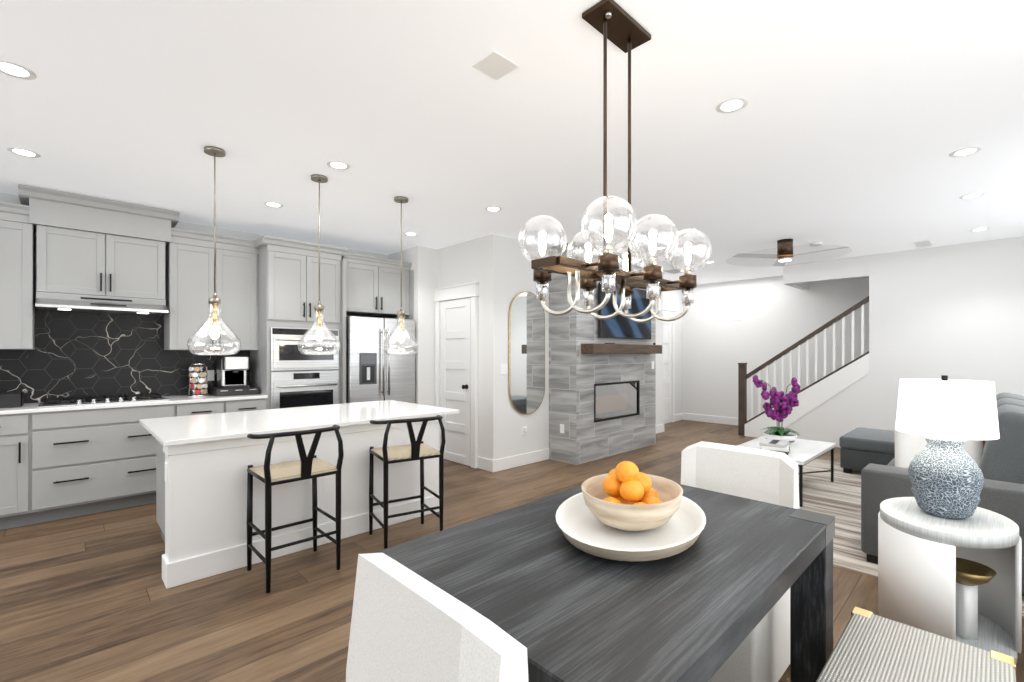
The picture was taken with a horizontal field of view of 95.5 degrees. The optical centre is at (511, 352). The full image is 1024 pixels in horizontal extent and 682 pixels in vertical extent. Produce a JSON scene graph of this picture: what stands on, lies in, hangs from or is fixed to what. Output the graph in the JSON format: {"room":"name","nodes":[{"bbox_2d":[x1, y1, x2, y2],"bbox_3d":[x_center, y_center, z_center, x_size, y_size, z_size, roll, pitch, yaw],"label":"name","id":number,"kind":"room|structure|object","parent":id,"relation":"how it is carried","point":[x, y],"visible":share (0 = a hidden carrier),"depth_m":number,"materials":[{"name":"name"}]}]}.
{"room":"dining room and kitchen","nodes":[
{"label":"dining room and kitchen","id":0,"kind":"room"},
{"bbox_2d":[0,192,387,317],"bbox_3d":[-4.065,0.000,4.332,6.350,2.740,0.120,0,0,-44],"label":"wall","id":1,"kind":"structure","parent":0,"point":[9,198],"depth_m":5.07,"materials":[{"name":"white paint"}]},
{"bbox_2d":[0,196,35,351],"bbox_3d":[-4.419,-0.642,3.663,0.908,1.225,0.346,0,0,-44],"label":"upper cabinet","id":2,"kind":"object","parent":1,"relation":"attached to","point":[17,305],"depth_m":3.79,"materials":[{"name":"grey wood"}]},
{"bbox_2d":[28,196,171,303],"bbox_3d":[-3.755,-0.892,4.284,0.950,0.765,0.372,0,0,-44],"label":"upper cabinet","id":3,"kind":"object","parent":1,"relation":"attached to","point":[84,252],"depth_m":4.13,"materials":[{"name":"grey wood"}]},
{"bbox_2d":[160,220,259,351],"bbox_3d":[-3.144,-0.642,4.890,0.790,1.225,0.346,0,0,-44],"label":"upper cabinet","id":4,"kind":"object","parent":1,"relation":"attached to","point":[237,259],"depth_m":4.73,"materials":[{"name":"grey wood"}]},
{"bbox_2d":[348,256,411,318],"bbox_3d":[-1.858,-0.800,5.954,0.889,0.620,0.596,0,0,-44],"label":"upper cabinet","id":5,"kind":"object","parent":1,"relation":"attached to","point":[374,288],"depth_m":5.75,"materials":[{"name":"grey wood"}]},
{"bbox_2d":[388,246,436,405],"bbox_3d":[-1.402,0.000,6.360,0.300,2.740,0.890,0,0,-44],"label":"wall","id":6,"kind":"structure","parent":0,"point":[422,260],"depth_m":6.01,"materials":[{"name":"white paint"}]},
{"bbox_2d":[0,420,1023,681],"bbox_3d":[0.535,1.400,3.915,12.400,0.060,7.100,0,0,-44],"label":"floor","id":7,"kind":"structure","parent":0,"point":[88,598],"depth_m":2.63,"materials":[{"name":"brown wood"}]},
{"bbox_2d":[0,412,31,529],"bbox_3d":[-4.194,0.920,3.685,0.542,0.900,0.626,0,0,-44],"label":"base cabinet","id":8,"kind":"object","parent":7,"relation":"on","point":[15,431],"depth_m":3.60,"materials":[{"name":"grey wood"}]},
{"bbox_2d":[32,404,187,523],"bbox_3d":[-3.661,0.920,4.198,1.071,0.900,0.626,0,0,-44],"label":"base cabinet","id":9,"kind":"object","parent":7,"relation":"on","point":[93,460],"depth_m":3.91,"materials":[{"name":"grey wood"}]},
{"bbox_2d":[0,392,267,415],"bbox_3d":[-3.888,0.455,3.969,3.140,0.030,0.641,0,0,-44],"label":"countertop","id":10,"kind":"structure","parent":9,"relation":"on","point":[125,401],"depth_m":4.06,"materials":[{"name":"white stone"}]},
{"bbox_2d":[0,391,23,407],"bbox_3d":[-4.224,0.372,3.755,0.380,0.134,0.330,0,0,-44],"label":"organizer","id":11,"kind":"object","parent":10,"relation":"on","point":[11,399],"visible":1,"depth_m":3.74,"materials":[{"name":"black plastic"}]},
{"bbox_2d":[188,363,207,396],"bbox_3d":[-3.191,0.274,4.729,0.170,0.331,0.170,0,0,-44],"label":"pod carousel","id":12,"kind":"object","parent":10,"relation":"on","point":[197,392],"visible":1,"depth_m":4.68,"materials":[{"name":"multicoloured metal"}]},
{"bbox_2d":[209,356,259,396],"bbox_3d":[-2.945,0.236,4.935,0.400,0.405,0.344,0,0,-44],"label":"coffee maker","id":13,"kind":"object","parent":10,"relation":"on","point":[231,375],"visible":1,"depth_m":4.85,"materials":[{"name":"black plastic"}]},
{"bbox_2d":[188,400,267,415],"bbox_3d":[-3.043,0.920,4.793,0.780,0.900,0.626,0,0,-44],"label":"base cabinet","id":14,"kind":"object","parent":7,"relation":"on","point":[217,406],"depth_m":4.59,"materials":[{"name":"grey wood"}]},
{"bbox_2d":[145,416,438,588],"bbox_3d":[-1.686,0.950,3.756,1.930,0.840,1.090,0,0,-44],"label":"kitchen island","id":15,"kind":"object","parent":7,"relation":"on","point":[203,461],"depth_m":3.12,"materials":[{"name":"white wood"}]},
{"bbox_2d":[139,400,458,447],"bbox_3d":[-1.634,0.515,3.792,2.095,0.030,1.210,0,0,-44],"label":"island countertop","id":16,"kind":"structure","parent":15,"relation":"on","point":[170,431],"depth_m":3.46,"materials":[{"name":"white stone"}]},
{"bbox_2d":[247,425,343,592],"bbox_3d":[-1.360,0.913,2.921,0.544,0.914,0.469,0,0,-44],"label":"stool","id":17,"kind":"object","parent":7,"relation":"on","point":[310,465],"visible":1,"depth_m":2.85,"materials":[{"name":"black metal"}]},
{"bbox_2d":[248,240,347,408],"bbox_3d":[-2.448,0.120,5.331,0.825,2.500,0.676,0,0,-44],"label":"tall cabinet","id":18,"kind":"object","parent":7,"relation":"on","point":[289,274],"depth_m":5.06,"materials":[{"name":"grey wood"}]},
{"bbox_2d":[346,316,414,402],"bbox_3d":[-1.778,0.467,5.875,0.865,1.783,0.787,0,0,-44],"label":"fridge","id":19,"kind":"object","parent":7,"relation":"on","point":[375,371],"visible":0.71,"depth_m":5.56,"materials":[{"name":"grey metal"}]},
{"bbox_2d":[369,415,445,548],"bbox_3d":[-0.791,0.913,3.452,0.536,0.914,0.508,0,0,-44],"label":"stool","id":20,"kind":"object","parent":7,"relation":"on","point":[418,449],"visible":0.98,"depth_m":3.37,"materials":[{"name":"black metal"}]},
{"bbox_2d":[346,553,528,681],"bbox_3d":[-0.027,0.902,1.099,0.585,0.895,0.510,0,0,-44],"label":"dining chair","id":21,"kind":"object","parent":7,"relation":"on","point":[408,625],"visible":0.77,"depth_m":0.88,"materials":[{"name":"white fabric"}]},
{"bbox_2d":[374,484,834,681],"bbox_3d":[0.381,0.987,1.559,1.391,0.766,0.901,0,0,-44],"label":"dining table","id":22,"kind":"object","parent":7,"relation":"on","point":[545,592],"visible":0.67,"depth_m":1.26,"materials":[{"name":"black wood"}]},
{"bbox_2d":[556,461,705,561],"bbox_3d":[0.406,0.488,1.598,0.650,0.231,0.508,0,0,-44],"label":"fruit bowl","id":23,"kind":"object","parent":22,"relation":"on","point":[625,511],"visible":1,"depth_m":1.53,"materials":[{"name":"white ceramic"}]},
{"bbox_2d":[549,241,661,464],"bbox_3d":[1.384,0.000,6.439,1.916,2.740,0.640,0,0,-44],"label":"fireplace column","id":24,"kind":"structure","parent":7,"relation":"on","point":[602,397],"depth_m":5.96,"materials":[{"name":"stone"}]},
{"bbox_2d":[598,282,650,339],"bbox_3d":[1.557,-0.547,6.372,1.250,0.705,0.076,0,0,-44],"label":"tv","id":25,"kind":"object","parent":24,"relation":"attached to","point":[619,326],"visible":0.58,"depth_m":6.28,"materials":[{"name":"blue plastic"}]},
{"bbox_2d":[681,441,799,681],"bbox_3d":[0.922,0.902,2.081,0.585,0.895,0.510,0,0,-44],"label":"dining chair","id":26,"kind":"object","parent":7,"relation":"on","point":[761,653],"visible":0.23,"depth_m":2.08,"materials":[{"name":"white fabric"}]},
{"bbox_2d":[745,354,868,447],"bbox_3d":[5.673,-0.129,6.533,1.059,2.998,4.188,0,0,-44],"label":"staircase","id":27,"kind":"structure","parent":7,"relation":"on","point":[833,408],"depth_m":6.82,"materials":[{"name":"white"}]},
{"bbox_2d":[738,296,868,435],"bbox_3d":[4.416,0.283,7.165,0.114,2.175,1.757,0,0,-44],"label":"stair railing","id":28,"kind":"object","parent":27,"relation":"attached to","point":[743,376],"visible":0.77,"depth_m":7.14,"materials":[{"name":"brown wood"}]},
{"bbox_2d":[798,459,1023,618],"bbox_3d":[3.277,1.364,4.173,3.390,0.012,2.570,0,0,-44],"label":"rug","id":29,"kind":"object","parent":7,"relation":"on","point":[839,498],"depth_m":4.14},
{"bbox_2d":[737,436,835,506],"bbox_3d":[2.750,1.153,4.728,1.200,0.406,0.680,0,0,-44],"label":"coffee table","id":30,"kind":"object","parent":29,"relation":"on","point":[802,452],"visible":0.54,"depth_m":4.67,"materials":[{"name":"white stone"}]},
{"bbox_2d":[759,439,789,454],"bbox_3d":[2.531,0.902,4.480,0.243,0.092,0.308,0,0,33],"label":"books","id":31,"kind":"object","parent":30,"relation":"on","point":[775,445],"visible":0.79,"depth_m":4.39,"materials":[{"name":"grey paper"}]},
{"bbox_2d":[753,375,799,442],"bbox_3d":[2.786,0.594,4.892,0.458,0.710,0.456,0,0,-44],"label":"potted orchid","id":32,"kind":"object","parent":30,"relation":"on","point":[780,412],"visible":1,"depth_m":4.82,"materials":[{"name":"purple plant"}]},
{"bbox_2d":[839,427,894,473],"bbox_3d":[4.290,1.151,5.363,0.960,0.412,0.680,0,0,-44],"label":"ottoman","id":33,"kind":"object","parent":29,"relation":"on","point":[861,448],"visible":0.48,"depth_m":5.16,"materials":[{"name":"grey fabric"}]},
{"bbox_2d":[861,393,1023,592],"bbox_3d":[3.541,0.852,3.546,2.540,1.009,1.040,0,0,-44],"label":"sofa","id":34,"kind":"object","parent":29,"relation":"on","point":[1000,462],"visible":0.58,"depth_m":2.87,"materials":[{"name":"grey fabric"}]},
{"bbox_2d":[816,607,1015,681],"bbox_3d":[0.889,1.134,1.067,1.284,0.472,0.389,0,0,-44],"label":"stool","id":35,"kind":"object","parent":7,"relation":"on","point":[870,646],"visible":1,"depth_m":1.37,"materials":[{"name":"beige fabric"}]},
{"bbox_2d":[878,497,1021,663],"bbox_3d":[2.101,1.077,2.258,0.639,0.585,0.504,0,0,-44],"label":"side table","id":36,"kind":"object","parent":7,"relation":"on","point":[920,550],"visible":0.73,"depth_m":2.13,"materials":[{"name":"white wood"}]},
{"bbox_2d":[895,375,999,519],"bbox_3d":[2.101,0.447,2.258,0.370,0.675,0.370,0,0,-44],"label":"table lamp","id":37,"kind":"object","parent":36,"relation":"on","point":[945,417],"visible":1,"depth_m":2.16,"materials":[{"name":"fabric"}]},
{"bbox_2d":[956,557,996,638],"bbox_3d":[2.114,1.157,2.173,0.210,0.324,0.210,0,0,-44],"label":"bronze bowl","id":38,"kind":"object","parent":36,"relation":"on","point":[971,576],"visible":0.65,"depth_m":2.14,"materials":[{"name":"brown"}]},
{"bbox_2d":[0,0,1023,284],"bbox_3d":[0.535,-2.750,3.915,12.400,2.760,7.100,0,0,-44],"label":"ceiling","id":39,"kind":"structure","parent":0,"point":[850,126],"depth_m":2.72,"materials":[{"name":"white paint"}]},
{"bbox_2d":[0,59,36,79],"bbox_3d":[-2.411,-1.367,2.246,0.162,0.005,0.162,0,0,37],"label":"recessed light","id":40,"kind":"object","parent":39,"relation":"in","point":[15,70],"depth_m":2.25,"materials":[{"name":"white"}]},
{"bbox_2d":[6,147,40,157],"bbox_3d":[-3.334,-1.367,3.176,0.162,0.005,0.162,0,0,37],"label":"recessed light","id":41,"kind":"object","parent":39,"relation":"in","point":[19,151],"depth_m":3.17,"materials":[{"name":"white"}]},
{"bbox_2d":[187,146,240,354],"bbox_3d":[-2.005,-0.677,3.136,0.310,1.384,0.310,0,0,-44],"label":"pendant light","id":42,"kind":"object","parent":39,"relation":"hanging from","point":[214,300],"visible":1,"depth_m":3.13,"materials":[{"name":"clear glass"}]},
{"bbox_2d":[264,202,282,207],"bbox_3d":[-2.202,-1.367,4.293,0.162,0.005,0.162,0,0,-17],"label":"recessed light","id":43,"kind":"object","parent":39,"relation":"in","point":[271,204],"depth_m":4.28,"materials":[{"name":"white"}]},
{"bbox_2d":[298,174,339,354],"bbox_3d":[-1.500,-0.677,3.622,0.310,1.384,0.310,0,0,-44],"label":"pendant light","id":44,"kind":"object","parent":39,"relation":"hanging from","point":[319,307],"visible":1,"depth_m":3.61,"materials":[{"name":"clear glass"}]},
{"bbox_2d":[327,161,349,169],"bbox_3d":[-1.265,-1.367,3.391,0.162,0.005,0.162,0,0,19],"label":"recessed light","id":45,"kind":"object","parent":39,"relation":"in","point":[339,165],"depth_m":3.39,"materials":[{"name":"white"}]},
{"bbox_2d":[383,196,418,354],"bbox_3d":[-0.982,-0.677,4.121,0.310,1.384,0.310,0,0,-44],"label":"pendant light","id":46,"kind":"object","parent":39,"relation":"hanging from","point":[401,200],"visible":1,"depth_m":4.10,"materials":[{"name":"clear glass"}]},
{"bbox_2d":[404,232,417,235],"bbox_3d":[-1.163,-1.367,5.348,0.162,0.005,0.162,0,0,19],"label":"recessed light","id":47,"kind":"object","parent":39,"relation":"in","point":[406,233],"depth_m":5.36,"materials":[{"name":"white plastic"}]},
{"bbox_2d":[485,206,501,211],"bbox_3d":[-0.177,-1.367,4.424,0.162,0.005,0.162,0,0,19],"label":"recessed light","id":48,"kind":"object","parent":39,"relation":"in","point":[493,208],"depth_m":4.43,"materials":[{"name":"white"}]},
{"bbox_2d":[472,51,518,79],"bbox_3d":[-0.076,-1.355,2.174,0.160,0.029,0.161,0,0,-44],"label":"ceiling vent","id":49,"kind":"object","parent":39,"relation":"in","point":[495,65],"depth_m":2.21,"materials":[{"name":"white metal"}]},
{"bbox_2d":[518,0,711,322],"bbox_3d":[0.444,-0.755,1.933,0.925,1.228,0.502,0,0,-44],"label":"chandelier","id":50,"kind":"object","parent":39,"relation":"hanging from","point":[617,25],"visible":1,"depth_m":1.86,"materials":[{"name":"clear glass"}]},
{"bbox_2d":[716,97,747,112],"bbox_3d":[1.216,-1.367,2.572,0.162,0.005,0.162,0,0,37],"label":"recessed light","id":51,"kind":"object","parent":39,"relation":"in","point":[731,105],"depth_m":2.57,"materials":[{"name":"white"}]},
{"bbox_2d":[736,239,848,265],"bbox_3d":[3.319,-1.244,5.651,1.320,0.249,1.320,0,0,-44],"label":"ceiling fan","id":52,"kind":"object","parent":39,"relation":"hanging from","point":[785,252],"visible":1,"depth_m":5.59,"materials":[{"name":"brown metal"}]},
{"bbox_2d":[913,240,932,247],"bbox_3d":[5.055,-1.355,5.715,0.427,0.029,0.147,0,0,-44],"label":"ceiling vent","id":53,"kind":"object","parent":39,"relation":"in","point":[925,243],"depth_m":5.79,"materials":[{"name":"white"}]},
{"bbox_2d":[949,147,981,156],"bbox_3d":[3.088,-1.367,3.166,0.162,0.005,0.162,0,0,37],"label":"recessed light","id":54,"kind":"object","parent":39,"relation":"in","point":[971,150],"depth_m":3.16,"materials":[{"name":"white"}]},
{"bbox_2d":[959,193,984,198],"bbox_3d":[4.010,-1.367,4.053,0.162,0.005,0.162,0,0,19],"label":"recessed light","id":55,"kind":"object","parent":39,"relation":"in","point":[974,195],"depth_m":4.06,"materials":[{"name":"white"}]},
{"bbox_2d":[969,228,989,231],"bbox_3d":[5.184,-1.367,5.155,0.162,0.005,0.162,0,0,19],"label":"recessed light","id":56,"kind":"object","parent":39,"relation":"in","point":[978,229],"depth_m":5.14,"materials":[{"name":"white"}]},
{"bbox_2d":[437,234,662,459],"bbox_3d":[0.514,0.000,7.434,3.950,2.740,2.000,0,0,-44],"label":"wall","id":57,"kind":"structure","parent":0,"point":[499,268],"depth_m":5.51,"materials":[{"name":"white paint"}]},
{"bbox_2d":[440,298,470,465],"bbox_3d":[-0.731,0.349,5.798,0.103,2.030,0.620,0,0,-44],"label":"pantry door","id":58,"kind":"structure","parent":57,"relation":"in","point":[455,354],"depth_m":5.80,"materials":[{"name":"white wood"}]},
{"bbox_2d":[434,282,479,467],"bbox_3d":[-0.713,0.265,5.816,0.058,2.211,0.890,0,0,-44],"label":"door frame","id":59,"kind":"structure","parent":57,"relation":"attached to","point":[461,291],"depth_m":5.56,"materials":[{"name":"white wood"}]},
{"bbox_2d":[500,364,507,373],"bbox_3d":[-0.092,0.190,5.457,0.115,0.120,0.007,0,0,-44],"label":"switch plate","id":60,"kind":"object","parent":57,"relation":"attached to","point":[503,368],"depth_m":5.45,"materials":[{"name":"white plastic"}]},
{"bbox_2d":[491,448,548,471],"bbox_3d":[0.129,1.300,5.665,0.974,0.140,0.016,0,0,-44],"label":"baseboard","id":61,"kind":"structure","parent":57,"relation":"attached to","point":[496,465],"depth_m":5.62,"materials":[{"name":"white wood"}]},
{"bbox_2d":[522,426,526,435],"bbox_3d":[0.164,0.953,5.684,0.080,0.115,0.034,0,0,-44],"label":"electrical outlet","id":62,"kind":"object","parent":57,"relation":"attached to","point":[524,428],"depth_m":5.68,"materials":[{"name":"white plastic"}]},
{"bbox_2d":[509,291,544,413],"bbox_3d":[0.191,0.000,5.715,0.620,1.510,0.020,0,0,-44],"label":"mirror","id":63,"kind":"object","parent":57,"relation":"attached to","point":[526,352],"visible":0.96,"depth_m":5.69,"materials":[{"name":"gold metal"}]},
{"bbox_2d":[656,424,663,433],"bbox_3d":[2.252,1.300,7.710,1.094,0.140,0.020,0,0,-44],"label":"baseboard","id":64,"kind":"structure","parent":57,"relation":"attached to","point":[659,428],"depth_m":7.97,"materials":[{"name":"white wood"}]},
{"bbox_2d":[663,290,682,413],"bbox_3d":[2.430,0.000,9.589,1.800,2.740,1.550,0,0,-44],"label":"wall","id":65,"kind":"structure","parent":0,"point":[672,300],"depth_m":9.39,"materials":[{"name":"white paint"}]},
{"bbox_2d":[663,321,671,423],"bbox_3d":[2.833,0.349,8.824,0.910,2.030,0.103,0,0,-44],"label":"entry door","id":66,"kind":"structure","parent":65,"relation":"in","point":[667,371],"depth_m":9.06,"materials":[{"name":"white wood"}]},
{"bbox_2d":[663,309,675,421],"bbox_3d":[2.816,0.265,8.842,1.180,2.211,0.058,0,0,-44],"label":"door frame","id":67,"kind":"structure","parent":65,"relation":"attached to","point":[667,313],"depth_m":9.19,"materials":[{"name":"white wood"}]},
{"bbox_2d":[675,413,682,420],"bbox_3d":[3.342,1.300,9.381,0.386,0.140,0.016,0,0,-44],"label":"baseboard","id":68,"kind":"structure","parent":65,"relation":"attached to","point":[678,417],"depth_m":9.42,"materials":[{"name":"white wood"}]},
{"bbox_2d":[683,275,868,418],"bbox_3d":[5.486,-1.330,7.604,0.150,5.400,5.550,0,0,-44],"label":"wall","id":69,"kind":"structure","parent":0,"point":[778,316],"depth_m":8.53,"materials":[{"name":"white paint"}]},
{"bbox_2d":[683,413,749,425],"bbox_3d":[4.031,1.300,8.993,0.020,0.140,1.530,0,0,-44],"label":"baseboard","id":70,"kind":"structure","parent":69,"relation":"attached to","point":[708,418],"depth_m":9.11,"materials":[{"name":"white wood"}]},
{"bbox_2d":[783,265,808,289],"bbox_3d":[4.655,-2.555,7.602,1.050,2.950,0.100,0,0,-44],"label":"wall","id":71,"kind":"structure","parent":0,"point":[786,278],"depth_m":7.27,"materials":[{"name":"white paint"}]},
{"bbox_2d":[790,236,1023,430],"bbox_3d":[5.491,-1.330,6.048,0.100,5.400,3.300,0,0,-44],"label":"wall","id":72,"kind":"structure","parent":0,"point":[955,311],"depth_m":5.97,"materials":[{"name":"white paint"}]}
]}

